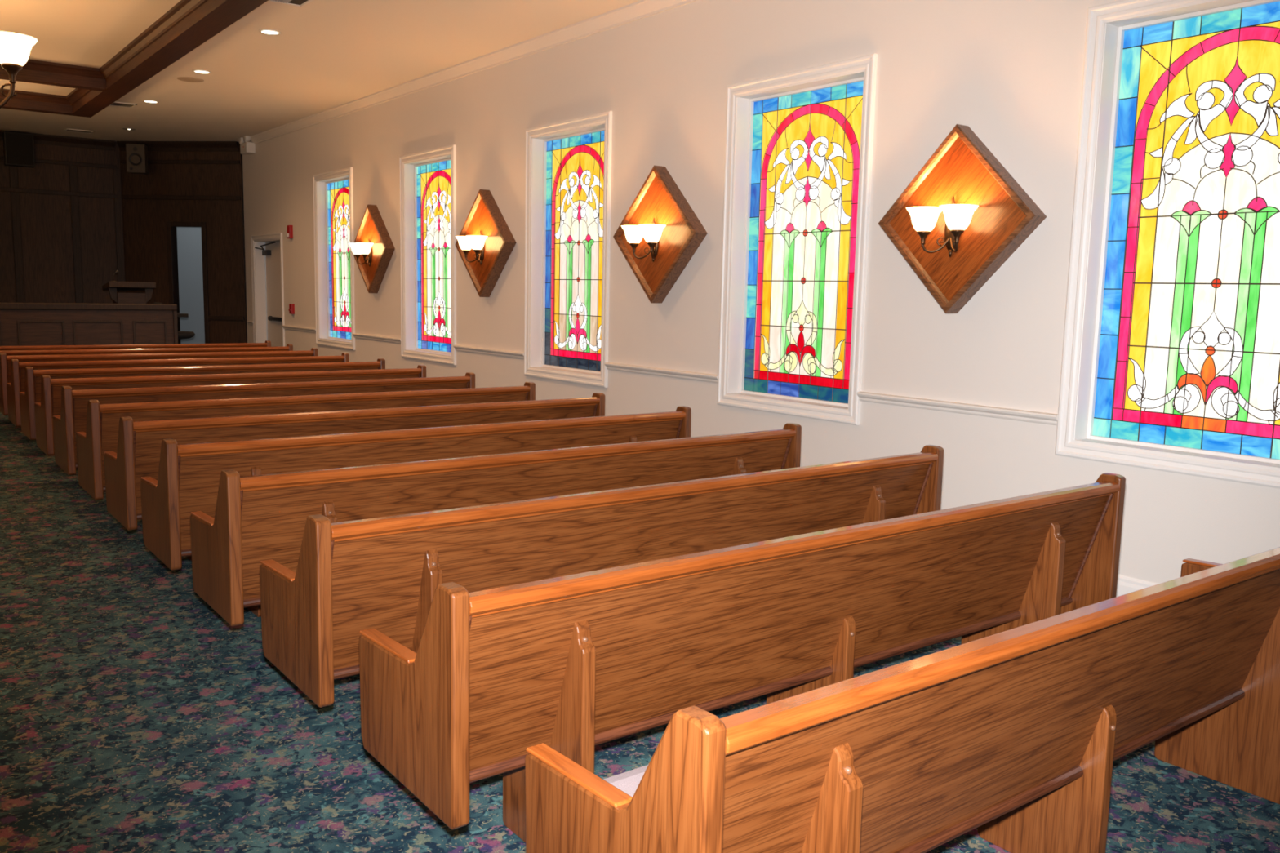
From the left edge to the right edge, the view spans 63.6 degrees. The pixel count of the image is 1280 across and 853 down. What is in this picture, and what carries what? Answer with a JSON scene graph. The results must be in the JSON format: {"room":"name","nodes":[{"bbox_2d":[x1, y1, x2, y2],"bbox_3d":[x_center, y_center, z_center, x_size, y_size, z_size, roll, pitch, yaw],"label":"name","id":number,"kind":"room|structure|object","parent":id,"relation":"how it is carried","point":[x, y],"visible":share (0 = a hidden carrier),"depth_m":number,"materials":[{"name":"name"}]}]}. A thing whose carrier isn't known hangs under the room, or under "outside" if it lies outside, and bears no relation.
{"room":"house of worship","nodes":[
{"label":"house of worship","id":0,"kind":"room"},
{"bbox_2d":[0,140,119,303],"bbox_3d":[-12.801,-2.685,15.642,9.550,4.070,0.150,-4,9,-37],"label":"wall","id":1,"kind":"structure","parent":0,"point":[46,220],"depth_m":17.63,"materials":[{"name":"brown wood"}]},
{"bbox_2d":[8,165,25,302],"bbox_3d":[-10.421,-2.838,17.320,0.120,3.200,0.030,-4,9,-37],"label":"trim","id":2,"kind":"structure","parent":1,"relation":"attached to","point":[14,182],"depth_m":17.26,"materials":[{"name":"brown wood"}]},
{"bbox_2d":[2,131,35,167],"bbox_3d":[-10.230,-4.553,17.008,0.420,0.530,0.315,-4,9,-37],"label":"loudspeaker","id":3,"kind":"object","parent":1,"relation":"attached to","point":[18,147],"visible":1,"depth_m":16.88,"materials":[{"name":"black plastic"}]},
{"bbox_2d":[0,129,115,151],"bbox_3d":[-12.792,-4.601,15.209,9.180,0.160,0.100,-4,9,-37],"label":"trim","id":4,"kind":"structure","parent":1,"relation":"attached to","point":[42,139],"depth_m":17.55,"materials":[{"name":"brown wood"}]},
{"bbox_2d":[0,155,116,168],"bbox_3d":[-12.809,-4.248,15.286,9.200,0.060,0.040,-4,9,-37],"label":"trim","id":5,"kind":"structure","parent":1,"relation":"attached to","point":[2,157],"depth_m":17.62,"materials":[{"name":"brown wood"}]},
{"bbox_2d":[0,186,118,198],"bbox_3d":[-12.822,-3.748,15.353,9.200,0.070,0.035,-4,9,-37],"label":"trim","id":6,"kind":"structure","parent":1,"relation":"attached to","point":[2,188],"depth_m":17.54,"materials":[{"name":"brown wood"}]},
{"bbox_2d":[68,164,83,302],"bbox_3d":[-9.718,-2.892,17.848,0.120,3.200,0.030,-4,9,-37],"label":"trim","id":7,"kind":"structure","parent":1,"relation":"attached to","point":[73,169],"depth_m":17.79,"materials":[{"name":"brown wood"}]},
{"bbox_2d":[112,168,125,292],"bbox_3d":[-9.176,-2.933,18.255,0.120,3.200,0.030,-4,9,-37],"label":"trim","id":8,"kind":"structure","parent":1,"relation":"attached to","point":[117,172],"depth_m":18.17,"materials":[{"name":"brown wood"}]},
{"bbox_2d":[119,143,247,343],"bbox_3d":[-8.009,-2.918,18.218,2.258,4.070,0.140,2,7,8],"label":"wall","id":9,"kind":"structure","parent":0,"point":[144,220],"depth_m":18.07,"materials":[{"name":"brown wood"}]},
{"bbox_2d":[125,143,148,173],"bbox_3d":[-8.626,-4.590,17.742,0.300,0.480,0.332,-1,8,-13],"label":"loudspeaker","id":10,"kind":"object","parent":9,"relation":"attached to","point":[136,154],"visible":1,"depth_m":17.60,"materials":[{"name":"brown paint"}]},
{"bbox_2d":[166,221,180,342],"bbox_3d":[-8.262,-2.252,18.326,0.080,2.710,0.185,2,7,8],"label":"trim","id":11,"kind":"structure","parent":9,"relation":"attached to","point":[169,230],"depth_m":18.18,"materials":[{"name":"brown wood"}]},
{"bbox_2d":[116,141,239,151],"bbox_3d":[-7.989,-4.842,17.848,2.208,0.160,0.100,2,7,8],"label":"trim","id":12,"kind":"structure","parent":9,"relation":"attached to","point":[188,146],"depth_m":17.82,"materials":[{"name":"brown wood"}]},
{"bbox_2d":[120,160,239,164],"bbox_3d":[-7.985,-4.588,17.913,2.218,0.060,0.035,2,7,8],"label":"trim","id":13,"kind":"structure","parent":9,"relation":"attached to","point":[160,162],"depth_m":17.86,"materials":[{"name":"brown wood"}]},
{"bbox_2d":[121,195,240,199],"bbox_3d":[-7.998,-3.988,17.991,2.218,0.070,0.035,2,7,8],"label":"trim","id":14,"kind":"structure","parent":9,"relation":"attached to","point":[123,197],"depth_m":17.97,"materials":[{"name":"brown wood"}]},
{"bbox_2d":[170,221,200,226],"bbox_3d":[-7.912,-3.543,18.112,0.570,0.080,0.185,2,7,8],"label":"trim","id":15,"kind":"structure","parent":9,"relation":"attached to","point":[174,224],"depth_m":18.03,"materials":[{"name":"brown wood"}]},
{"bbox_2d":[200,222,209,343],"bbox_3d":[-7.618,-2.227,18.238,0.080,2.710,0.185,2,7,8],"label":"trim","id":16,"kind":"structure","parent":9,"relation":"attached to","point":[203,224],"depth_m":18.11,"materials":[{"name":"brown wood"}]},
{"bbox_2d":[208,315,244,320],"bbox_3d":[-7.269,-1.906,18.153,0.658,0.070,0.035,2,7,8],"label":"trim","id":17,"kind":"structure","parent":9,"relation":"attached to","point":[210,317],"depth_m":18.14,"materials":[{"name":"brown wood"}]},
{"bbox_2d":[176,226,276,343],"bbox_3d":[-9.245,-3.423,21.884,6.100,4.070,0.100,-4,9,-37],"label":"wall","id":18,"kind":"structure","parent":0,"point":[189,254],"depth_m":21.73,"materials":[{"name":"grey paint"}]},
{"bbox_2d":[0,0,639,142],"bbox_3d":[-1.944,-3.245,5.511,15.100,0.120,36.200,-4,9,-37],"label":"ceiling","id":19,"kind":"structure","parent":0,"point":[326,55],"depth_m":10.72,"materials":[{"name":"paint"}]},
{"bbox_2d":[0,31,37,108],"bbox_3d":[-3.093,-2.182,4.280,0.970,1.720,0.942,-4,9,-37],"label":"chandelier","id":20,"kind":"object","parent":19,"relation":"hanging from","point":[15,48],"visible":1,"depth_m":4.47,"materials":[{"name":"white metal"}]},
{"bbox_2d":[0,88,72,115],"bbox_3d":[-10.738,-4.040,11.439,7.870,0.210,0.260,-4,9,-37],"label":"ceiling beam","id":21,"kind":"structure","parent":19,"relation":"attached to","point":[24,100],"depth_m":13.51,"materials":[{"name":"brown wood"}]},
{"bbox_2d":[0,58,106,91],"bbox_3d":[-9.353,-3.773,9.622,7.870,0.210,0.260,-4,9,-37],"label":"ceiling beam","id":22,"kind":"structure","parent":19,"relation":"attached to","point":[33,71],"depth_m":11.65,"materials":[{"name":"brown wood"}]},
{"bbox_2d":[63,128,93,133],"bbox_3d":[-9.102,-4.798,16.766,0.400,0.015,0.240,-4,9,-37],"label":"ceiling vent","id":23,"kind":"object","parent":19,"relation":"in","point":[66,129],"visible":1,"depth_m":16.75,"materials":[{"name":"white plastic"}]},
{"bbox_2d":[109,101,137,107],"bbox_3d":[-7.098,-4.417,14.171,0.310,0.015,0.310,-4,9,-37],"label":"ceiling vent","id":24,"kind":"object","parent":19,"relation":"in","point":[114,104],"visible":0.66,"depth_m":14.16,"materials":[{"name":"white plastic"}]},
{"bbox_2d":[142,99,158,102],"bbox_3d":[-6.584,-4.373,13.899,0.200,0.009,0.200,-4,9,-37],"label":"recessed light","id":25,"kind":"object","parent":19,"relation":"in","point":[144,100],"visible":1,"depth_m":13.88,"materials":[{"name":"white plastic"}]},
{"bbox_2d":[66,0,267,117],"bbox_3d":[0.827,-2.679,2.896,0.320,0.210,28.000,-4,9,-37],"label":"ceiling beam","id":26,"kind":"structure","parent":19,"relation":"attached to","point":[188,24],"depth_m":9.95,"materials":[{"name":"brown wood"}]},
{"bbox_2d":[177,76,204,82],"bbox_3d":[-5.369,-4.140,12.339,0.296,0.016,0.296,-4,9,-37],"label":"ceiling speaker","id":27,"kind":"object","parent":19,"relation":"attached to","point":[190,79],"visible":1,"depth_m":12.29,"materials":[{"name":"beige"}]},
{"bbox_2d":[192,69,211,73],"bbox_3d":[-5.030,-4.074,11.861,0.200,0.009,0.200,-4,9,-37],"label":"recessed light","id":28,"kind":"object","parent":19,"relation":"in","point":[198,71],"visible":1,"depth_m":11.84,"materials":[{"name":"white plastic"}]},
{"bbox_2d":[258,28,280,35],"bbox_3d":[-3.555,-3.790,9.926,0.200,0.009,0.200,-4,9,-37],"label":"recessed light","id":29,"kind":"object","parent":19,"relation":"in","point":[271,32],"visible":1,"depth_m":9.92,"materials":[{"name":"white plastic"}]},
{"bbox_2d":[267,0,312,7],"bbox_3d":[-2.943,-3.617,8.721,0.320,0.015,0.400,-4,9,-37],"label":"ceiling vent","id":30,"kind":"object","parent":19,"relation":"in","point":[301,3],"visible":0.86,"depth_m":8.84,"materials":[{"name":"white plastic"}]},
{"bbox_2d":[0,412,1279,852],"bbox_3d":[-2.033,0.899,6.051,15.100,0.100,36.200,-4,9,-37],"label":"floor","id":31,"kind":"structure","parent":0,"point":[135,717],"depth_m":3.77,"materials":[{"name":"carpet"}]},
{"bbox_2d":[0,302,177,346],"bbox_3d":[-9.800,-0.800,12.173,8.150,1.355,0.220,-4,9,-37],"label":"wall","id":32,"kind":"structure","parent":31,"relation":"on","point":[21,324],"depth_m":13.83,"materials":[{"name":"brown wood"}]},
{"bbox_2d":[0,340,271,351],"bbox_3d":[-6.285,-0.596,12.836,3.190,0.930,0.631,-4,9,-37],"label":"pew","id":33,"kind":"object","parent":31,"relation":"on","point":[268,343],"visible":0.13,"depth_m":12.50,"materials":[{"name":"brown wood"}]},
{"bbox_2d":[0,343,293,355],"bbox_3d":[-5.774,-0.498,12.164,3.190,0.930,0.631,-4,9,-37],"label":"pew","id":34,"kind":"object","parent":31,"relation":"on","point":[289,347],"visible":0.04,"depth_m":11.80,"materials":[{"name":"brown wood"}]},
{"bbox_2d":[0,347,318,415],"bbox_3d":[-5.250,-0.397,11.477,3.190,0.930,0.631,-4,9,-37],"label":"pew","id":35,"kind":"object","parent":31,"relation":"on","point":[5,361],"visible":0.27,"depth_m":10.87,"materials":[{"name":"brown wood"}]},
{"bbox_2d":[6,352,349,426],"bbox_3d":[-4.672,-0.286,10.719,3.190,0.930,0.631,-4,9,-37],"label":"pew","id":36,"kind":"object","parent":31,"relation":"on","point":[16,385],"visible":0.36,"depth_m":10.03,"materials":[{"name":"brown wood"}]},
{"bbox_2d":[19,358,385,439],"bbox_3d":[-4.081,-0.172,9.945,3.190,0.930,0.631,-4,9,-37],"label":"pew","id":37,"kind":"object","parent":31,"relation":"on","point":[33,380],"visible":0.31,"depth_m":9.26,"materials":[{"name":"brown wood"}]},
{"bbox_2d":[34,364,426,455],"bbox_3d":[-3.503,-0.061,9.187,3.190,0.930,0.631,-4,9,-37],"label":"pew","id":38,"kind":"object","parent":31,"relation":"on","point":[50,405],"visible":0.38,"depth_m":8.49,"materials":[{"name":"brown wood"}]},
{"bbox_2d":[53,372,475,475],"bbox_3d":[-2.913,0.052,8.412,3.190,0.930,0.631,-4,9,-37],"label":"pew","id":39,"kind":"object","parent":31,"relation":"on","point":[72,419],"visible":0.35,"depth_m":7.71,"materials":[{"name":"brown wood"}]},
{"bbox_2d":[75,382,535,499],"bbox_3d":[-2.305,0.170,7.615,3.190,0.930,0.631,-4,9,-37],"label":"pew","id":40,"kind":"object","parent":31,"relation":"on","point":[100,436],"visible":0.34,"depth_m":6.90,"materials":[{"name":"brown wood"}]},
{"bbox_2d":[103,392,604,560],"bbox_3d":[-1.721,0.282,6.848,3.190,0.930,0.631,-4,9,-37],"label":"pew","id":41,"kind":"object","parent":31,"relation":"on","point":[137,456],"visible":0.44,"depth_m":6.13,"materials":[{"name":"brown wood"}]},
{"bbox_2d":[140,405,691,617],"bbox_3d":[-1.134,0.395,6.078,3.190,0.930,0.631,-4,9,-37],"label":"pew","id":42,"kind":"object","parent":31,"relation":"on","point":[188,482],"visible":0.39,"depth_m":5.35,"materials":[{"name":"brown wood"}]},
{"bbox_2d":[190,422,801,626],"bbox_3d":[-0.537,0.509,5.296,3.190,0.930,0.631,-4,9,-37],"label":"pew","id":43,"kind":"object","parent":31,"relation":"on","point":[257,518],"visible":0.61,"depth_m":4.57,"materials":[{"name":"brown wood"}]},
{"bbox_2d":[259,444,943,707],"bbox_3d":[0.054,0.623,4.521,3.190,0.930,0.631,-4,9,-37],"label":"pew","id":44,"kind":"object","parent":31,"relation":"on","point":[384,574],"visible":0.7,"depth_m":3.81,"materials":[{"name":"brown wood"}]},
{"bbox_2d":[359,472,1125,842],"bbox_3d":[0.617,0.732,3.782,3.190,0.930,0.631,-4,9,-37],"label":"pew","id":45,"kind":"object","parent":31,"relation":"on","point":[571,664],"visible":0.85,"depth_m":3.17,"materials":[{"name":"brown wood"}]},
{"bbox_2d":[524,546,1279,852],"bbox_3d":[1.133,0.846,2.990,3.050,0.930,0.631,-4,9,-37],"label":"pew","id":46,"kind":"object","parent":31,"relation":"on","point":[1015,735],"visible":1,"depth_m":2.46,"materials":[{"name":"brown wood"}]},
{"bbox_2d":[604,764,648,797],"bbox_3d":[1.087,0.807,3.047,2.944,0.066,0.477,-4,9,-37],"label":"seat cushion","id":47,"kind":"object","parent":46,"relation":"on","point":[628,782],"depth_m":2.43,"materials":[{"name":"fabric"}]},
{"bbox_2d":[242,0,1279,584],"bbox_3d":[2.530,-1.079,5.834,0.250,4.070,30.820,-4,9,-37],"label":"wall","id":48,"kind":"structure","parent":0,"point":[1011,72],"depth_m":7.24,"materials":[{"name":"paint"}]},
{"bbox_2d":[238,135,255,155],"bbox_3d":[-6.532,-4.706,17.181,0.165,0.325,0.420,-4,9,-37],"label":"emergency light","id":49,"kind":"object","parent":48,"relation":"attached to","point":[247,148],"visible":0.84,"depth_m":17.08,"materials":[{"name":"white plastic"}]},
{"bbox_2d":[246,320,253,324],"bbox_3d":[-6.721,-1.787,17.835,0.040,0.066,0.315,-4,9,-37],"label":"trim","id":50,"kind":"structure","parent":48,"relation":"attached to","point":[250,322],"depth_m":17.83,"materials":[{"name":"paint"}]},
{"bbox_2d":[250,232,284,346],"bbox_3d":[-6.050,-1.930,17.145,0.278,2.470,1.550,-4,9,-37],"label":"door","id":51,"kind":"structure","parent":48,"relation":"in","point":[267,258],"depth_m":17.48,"materials":[{"name":"white paint"}]},
{"bbox_2d":[286,225,293,238],"bbox_3d":[-5.410,-3.005,15.944,0.083,0.200,0.124,-4,9,-37],"label":"fire alarm strobe","id":52,"kind":"object","parent":48,"relation":"attached to","point":[290,228],"visible":1,"depth_m":15.90,"materials":[{"name":"red plastic"}]},
{"bbox_2d":[288,303,294,314],"bbox_3d":[-5.430,-1.833,16.101,0.068,0.155,0.120,-4,9,-37],"label":"alarm pull station","id":53,"kind":"object","parent":48,"relation":"attached to","point":[291,306],"visible":1,"depth_m":16.06,"materials":[{"name":"red plastic"}]},
{"bbox_2d":[282,324,315,333],"bbox_3d":[-5.247,-1.503,15.902,0.040,0.066,1.480,-4,9,-37],"label":"trim","id":54,"kind":"structure","parent":48,"relation":"attached to","point":[285,326],"depth_m":15.87,"materials":[{"name":"paint"}]},
{"bbox_2d":[312,167,355,350],"bbox_3d":[-4.271,-2.359,14.666,0.200,2.456,1.450,-4,9,-37],"label":"window","id":55,"kind":"structure","parent":48,"relation":"in","point":[332,191],"depth_m":14.98,"materials":[{"name":"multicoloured glass"}]},
{"bbox_2d":[348,204,395,293],"bbox_3d":[-3.547,-2.290,13.317,0.329,1.130,1.130,-4,9,-37],"label":"wall sconce","id":56,"kind":"object","parent":48,"relation":"attached to","point":[372,249],"visible":1,"depth_m":13.26,"materials":[{"name":"brown wood"}]},
{"bbox_2d":[352,333,400,343],"bbox_3d":[-3.459,-1.159,13.556,0.040,0.066,1.560,-4,9,-37],"label":"trim","id":57,"kind":"structure","parent":48,"relation":"attached to","point":[393,340],"depth_m":13.52,"materials":[{"name":"paint"}]},
{"bbox_2d":[399,144,456,364],"bbox_3d":[-2.459,-2.011,12.288,0.200,2.456,1.450,-4,9,-37],"label":"window","id":58,"kind":"structure","parent":48,"relation":"in","point":[428,178],"depth_m":12.51,"materials":[{"name":"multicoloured glass"}]},
{"bbox_2d":[248,0,697,144],"bbox_3d":[2.414,-3.034,5.510,0.085,0.115,30.500,-4,9,-37],"label":"trim","id":59,"kind":"structure","parent":48,"relation":"attached to","point":[641,9],"depth_m":10.60,"materials":[{"name":"paint"}]},
{"bbox_2d":[455,189,515,297],"bbox_3d":[-1.740,-1.942,10.947,0.329,1.130,1.130,-4,9,-37],"label":"wall sconce","id":60,"kind":"object","parent":48,"relation":"attached to","point":[485,243],"visible":1,"depth_m":10.90,"materials":[{"name":"brown wood"}]},
{"bbox_2d":[453,344,524,359],"bbox_3d":[-1.649,-0.811,11.182,0.040,0.066,1.550,-4,9,-37],"label":"trim","id":61,"kind":"structure","parent":48,"relation":"attached to","point":[459,348],"depth_m":11.13,"materials":[{"name":"paint"}]},
{"bbox_2d":[524,111,612,387],"bbox_3d":[-0.652,-1.663,9.918,0.200,2.456,1.450,-4,9,-37],"label":"window","id":62,"kind":"structure","parent":48,"relation":"in","point":[568,173],"depth_m":10.08,"materials":[{"name":"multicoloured glass"}]},
{"bbox_2d":[613,164,707,302],"bbox_3d":[0.066,-1.595,8.577,0.329,1.130,1.130,-4,9,-37],"label":"wall sconce","id":63,"kind":"object","parent":48,"relation":"attached to","point":[660,233],"visible":1,"depth_m":8.55,"materials":[{"name":"brown wood"}]},
{"bbox_2d":[604,362,718,382],"bbox_3d":[0.156,-0.464,8.815,0.040,0.066,1.545,-4,9,-37],"label":"trim","id":64,"kind":"structure","parent":48,"relation":"attached to","point":[712,378],"depth_m":8.75,"materials":[{"name":"paint"}]},
{"bbox_2d":[716,53,877,425],"bbox_3d":[1.151,-1.316,7.553,0.200,2.456,1.450,-4,9,-37],"label":"window","id":65,"kind":"structure","parent":48,"relation":"in","point":[797,166],"depth_m":7.63,"materials":[{"name":"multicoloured glass"}]},
{"bbox_2d":[857,391,1057,425],"bbox_3d":[1.938,-0.121,6.477,0.040,0.066,1.475,-4,9,-37],"label":"trim","id":66,"kind":"structure","parent":48,"relation":"attached to","point":[922,403],"depth_m":6.40,"materials":[{"name":"paint"}]},
{"bbox_2d":[878,124,1046,313],"bbox_3d":[1.849,-1.252,6.239,0.329,1.130,1.130,-4,9,-37],"label":"wall sconce","id":67,"kind":"object","parent":48,"relation":"attached to","point":[963,215],"visible":1,"depth_m":6.22,"materials":[{"name":"brown wood"}]},
{"bbox_2d":[1115,574,1158,596],"bbox_3d":[2.919,0.961,5.300,0.018,0.180,28.635,-4,9,-37],"label":"baseboard","id":68,"kind":"structure","parent":48,"relation":"attached to","point":[1126,584],"depth_m":5.62,"materials":[{"name":"white paint"}]},
{"bbox_2d":[1054,0,1279,488],"bbox_3d":[2.913,-0.977,5.242,0.200,2.456,1.450,-4,9,-37],"label":"window","id":69,"kind":"structure","parent":48,"relation":"in","point":[1171,361],"depth_m":5.45,"materials":[{"name":"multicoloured glass"}]},
{"bbox_3d":[-11.076,-0.628,14.264,10.300,0.420,4.580,-4,9,-37],"label":"platform","id":70,"kind":"object","parent":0,"visible":0},
{"bbox_2d":[102,281,155,303],"bbox_3d":[-7.519,-1.515,15.251,0.620,1.234,0.540,-4,9,-37],"label":"lectern","id":71,"kind":"object","parent":70,"relation":"on","point":[112,286],"visible":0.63,"depth_m":15.05,"materials":[{"name":"brown wood"}]},
{"bbox_2d":[111,270,118,281],"bbox_3d":[-7.561,-2.168,14.882,0.099,0.174,0.060,-4,9,-37],"label":"microphone","id":72,"kind":"object","parent":71,"relation":"on","point":[116,271],"visible":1,"depth_m":14.87,"materials":[{"name":"black plastic"}]},
{"bbox_2d":[153,302,195,339],"bbox_3d":[-6.726,-1.334,14.957,0.524,0.914,0.560,-4,9,-37],"label":"office chair","id":73,"kind":"object","parent":70,"relation":"on","point":[181,335],"visible":0.23,"depth_m":14.81,"materials":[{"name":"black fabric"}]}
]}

